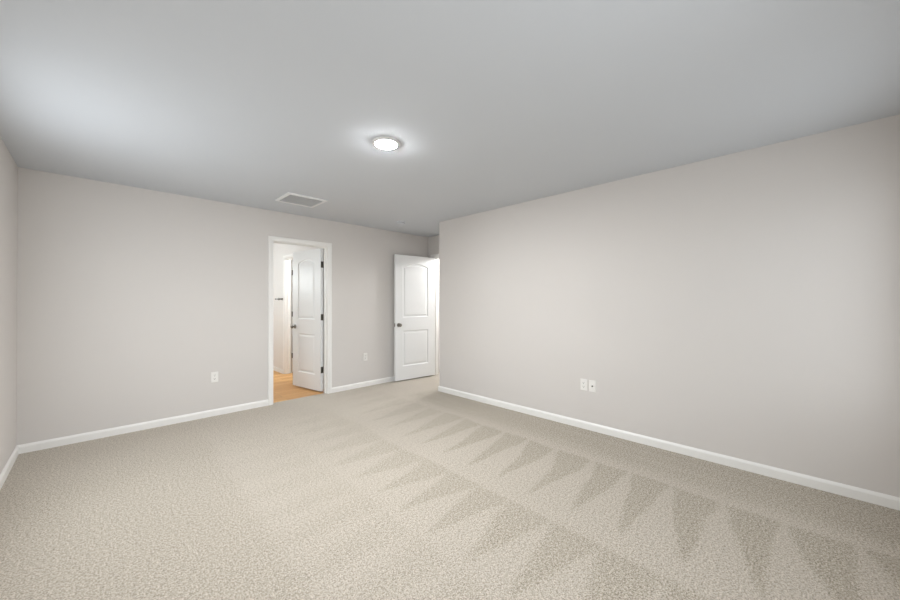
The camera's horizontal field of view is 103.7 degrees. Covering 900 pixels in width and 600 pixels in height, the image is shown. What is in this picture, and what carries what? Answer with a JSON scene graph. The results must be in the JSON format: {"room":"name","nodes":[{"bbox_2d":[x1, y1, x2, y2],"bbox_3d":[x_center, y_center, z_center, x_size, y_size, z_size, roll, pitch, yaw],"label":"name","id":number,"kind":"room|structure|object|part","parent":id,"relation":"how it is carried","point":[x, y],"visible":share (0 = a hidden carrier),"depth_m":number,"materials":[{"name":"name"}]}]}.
{"room":"empty bedroom","nodes":[
{"label":"empty bedroom","id":0,"kind":"room"},
{"bbox_2d":[0,137,17,473],"bbox_3d":[-1.881,0.075,1.123,5.429,2.440,0.120,0,0,45],"label":"wall","id":1,"kind":"structure","parent":0,"point":[8,167],"depth_m":2.70,"materials":[{"name":"beige paint"}]},
{"bbox_2d":[0,445,18,489],"bbox_3d":[-1.834,1.258,1.165,5.194,0.075,0.014,0,0,45],"label":"baseboard","id":2,"kind":"structure","parent":1,"relation":"attached to","point":[14,455],"depth_m":2.67,"materials":[{"name":"white paint"}]},
{"bbox_2d":[17,167,438,444],"bbox_3d":[-1.642,0.096,5.121,0.115,2.440,5.875,0,0,45],"label":"wall","id":3,"kind":"structure","parent":0,"point":[129,298],"depth_m":3.65,"materials":[{"name":"beige paint"}]},
{"bbox_2d":[17,399,267,453],"bbox_3d":[-2.967,1.273,3.696,0.014,0.075,1.992,0,0,45],"label":"baseboard","id":4,"kind":"structure","parent":3,"relation":"attached to","point":[61,441],"depth_m":3.50,"materials":[{"name":"white paint"}]},
{"bbox_2d":[211,372,217,382],"bbox_3d":[-2.666,0.874,4.003,0.009,0.115,0.070,0,0,45],"label":"wall outlet","id":5,"kind":"object","parent":3,"relation":"attached to","point":[214,375],"visible":1,"depth_m":4.00,"materials":[{"name":"white plastic"}]},
{"bbox_2d":[268,236,331,405],"bbox_3d":[-2.015,0.256,4.747,0.147,2.117,0.837,0,0,45],"label":"door frame","id":6,"kind":"structure","parent":3,"relation":"attached to","point":[327,247],"depth_m":4.92,"materials":[{"name":"white paint"}]},
{"bbox_2d":[291,248,323,391],"bbox_3d":[-2.098,0.282,5.221,0.760,2.032,0.168,0,0,35],"label":"door","id":7,"kind":"structure","parent":3,"relation":"in","point":[308,265],"depth_m":5.20,"materials":[{"name":"white paint"}]},
{"bbox_2d":[332,376,393,392],"bbox_3d":[-1.004,1.280,5.616,0.076,0.075,1.826,0,0,45],"label":"baseboard","id":8,"kind":"structure","parent":3,"relation":"attached to","point":[388,379],"depth_m":5.32,"materials":[{"name":"white paint"}]},
{"bbox_2d":[363,353,366,360],"bbox_3d":[-1.289,0.867,5.382,0.009,0.115,0.070,0,0,45],"label":"wall outlet","id":9,"kind":"object","parent":3,"relation":"attached to","point":[364,354],"visible":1,"depth_m":5.37,"materials":[{"name":"white plastic"}]},
{"bbox_2d":[273,243,323,383],"bbox_3d":[-2.813,0.104,6.267,3.161,2.440,0.115,0,0,45],"label":"wall","id":10,"kind":"structure","parent":0,"point":[280,250],"depth_m":6.52,"materials":[{"name":"paint"}]},
{"bbox_2d":[283,254,292,373],"bbox_3d":[-2.658,0.264,6.112,0.842,2.117,0.147,0,0,45],"label":"door frame","id":11,"kind":"structure","parent":10,"relation":"attached to","point":[287,259],"depth_m":6.34,"materials":[{"name":"white paint"}]},
{"bbox_2d":[292,260,292,371],"bbox_3d":[-2.600,0.290,6.626,0.766,2.032,0.168,0,0,-43],"label":"door","id":12,"kind":"structure","parent":10,"relation":"in","point":[292,260],"depth_m":6.40,"materials":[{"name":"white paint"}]},
{"bbox_2d":[273,366,323,388],"bbox_3d":[-2.856,1.290,6.215,3.161,0.075,0.014,0,0,45],"label":"baseboard","id":13,"kind":"structure","parent":10,"relation":"attached to","point":[277,369],"depth_m":6.51,"materials":[{"name":"white paint"}]},
{"bbox_2d":[428,235,438,257],"bbox_3d":[-0.104,0.097,5.700,1.244,2.440,0.671,0,0,45],"label":"wall","id":14,"kind":"structure","parent":0,"point":[433,242],"depth_m":6.20,"materials":[{"name":"beige paint"}]},
{"bbox_2d":[430,254,438,374],"bbox_3d":[0.032,0.259,5.956,0.920,2.117,0.147,0,0,45],"label":"door frame","id":15,"kind":"structure","parent":14,"relation":"attached to","point":[436,256],"depth_m":6.23,"materials":[{"name":"white paint"}]},
{"bbox_2d":[394,254,434,380],"bbox_3d":[-0.570,0.283,5.928,0.844,2.032,0.168,0,0,-40],"label":"door","id":16,"kind":"structure","parent":15,"relation":"attached to","point":[414,276],"depth_m":5.88,"materials":[{"name":"white paint"}]},
{"bbox_3d":[-0.014,0.259,5.910,0.920,2.117,0.016,0,0,45],"label":"casing","id":17,"kind":"part","parent":15,"relation":"part of","materials":[{"name":"white paint"}]},
{"bbox_2d":[0,0,899,236],"bbox_3d":[-0.962,-1.189,4.358,8.690,0.120,6.000,0,0,45],"label":"ceiling","id":18,"kind":"structure","parent":0,"point":[488,105],"depth_m":1.94,"materials":[{"name":"paint"}]},
{"bbox_2d":[275,192,327,207],"bbox_3d":[-1.683,-1.124,4.000,0.396,0.013,0.436,0,0,45],"label":"ceiling vent","id":19,"kind":"object","parent":18,"relation":"in","point":[291,198],"visible":1,"depth_m":3.98,"materials":[{"name":"white metal"}]},
{"bbox_2d":[372,136,399,149],"bbox_3d":[-0.463,-1.129,2.563,0.204,0.022,0.204,0,0,45],"label":"recessed light","id":20,"kind":"object","parent":18,"relation":"in","point":[383,142],"visible":1,"depth_m":2.53,"materials":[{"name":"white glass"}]},
{"bbox_2d":[376,140,396,148],"bbox_3d":[-0.463,-1.124,2.563,0.151,0.012,0.151,0,0,45],"label":"diffuser","id":21,"kind":"object","parent":20,"relation":"attached to","point":[382,144],"depth_m":2.54,"materials":[{"name":"white plastic"}]},
{"bbox_2d":[396,221,405,224],"bbox_3d":[-0.707,-1.107,5.097,0.132,0.037,0.132,0,0,45],"label":"smoke detector","id":22,"kind":"object","parent":18,"relation":"attached to","point":[397,222],"visible":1,"depth_m":5.05,"materials":[{"name":"paint"}]},
{"bbox_2d":[0,370,899,599],"bbox_3d":[-0.958,1.371,4.345,8.690,0.120,6.000,0,0,45],"label":"floor","id":23,"kind":"structure","parent":0,"point":[408,489],"depth_m":2.12,"materials":[{"name":"beige carpet"}]},
{"bbox_2d":[439,114,899,497],"bbox_3d":[1.412,0.083,3.627,4.309,2.440,0.120,0,0,45],"label":"wall","id":24,"kind":"structure","parent":0,"point":[745,305],"depth_m":2.83,"materials":[{"name":"beige paint"}]},
{"bbox_2d":[580,378,586,390],"bbox_3d":[1.358,0.859,3.587,0.070,0.115,0.009,0,0,45],"label":"wall outlet","id":25,"kind":"object","parent":24,"relation":"attached to","point":[583,382],"visible":1,"depth_m":3.58,"materials":[{"name":"white plastic"}]},
{"bbox_2d":[589,380,595,391],"bbox_3d":[1.418,0.860,3.520,0.070,0.115,0.018,0,0,45],"label":"wall jack plate","id":26,"kind":"object","parent":24,"relation":"attached to","point":[592,384],"visible":1,"depth_m":3.52,"materials":[{"name":"white plastic"}]},
{"bbox_2d":[438,386,899,510],"bbox_3d":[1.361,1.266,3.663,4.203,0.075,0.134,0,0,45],"label":"baseboard","id":27,"kind":"structure","parent":24,"relation":"attached to","point":[873,497],"depth_m":2.83,"materials":[{"name":"white paint"}]}
]}

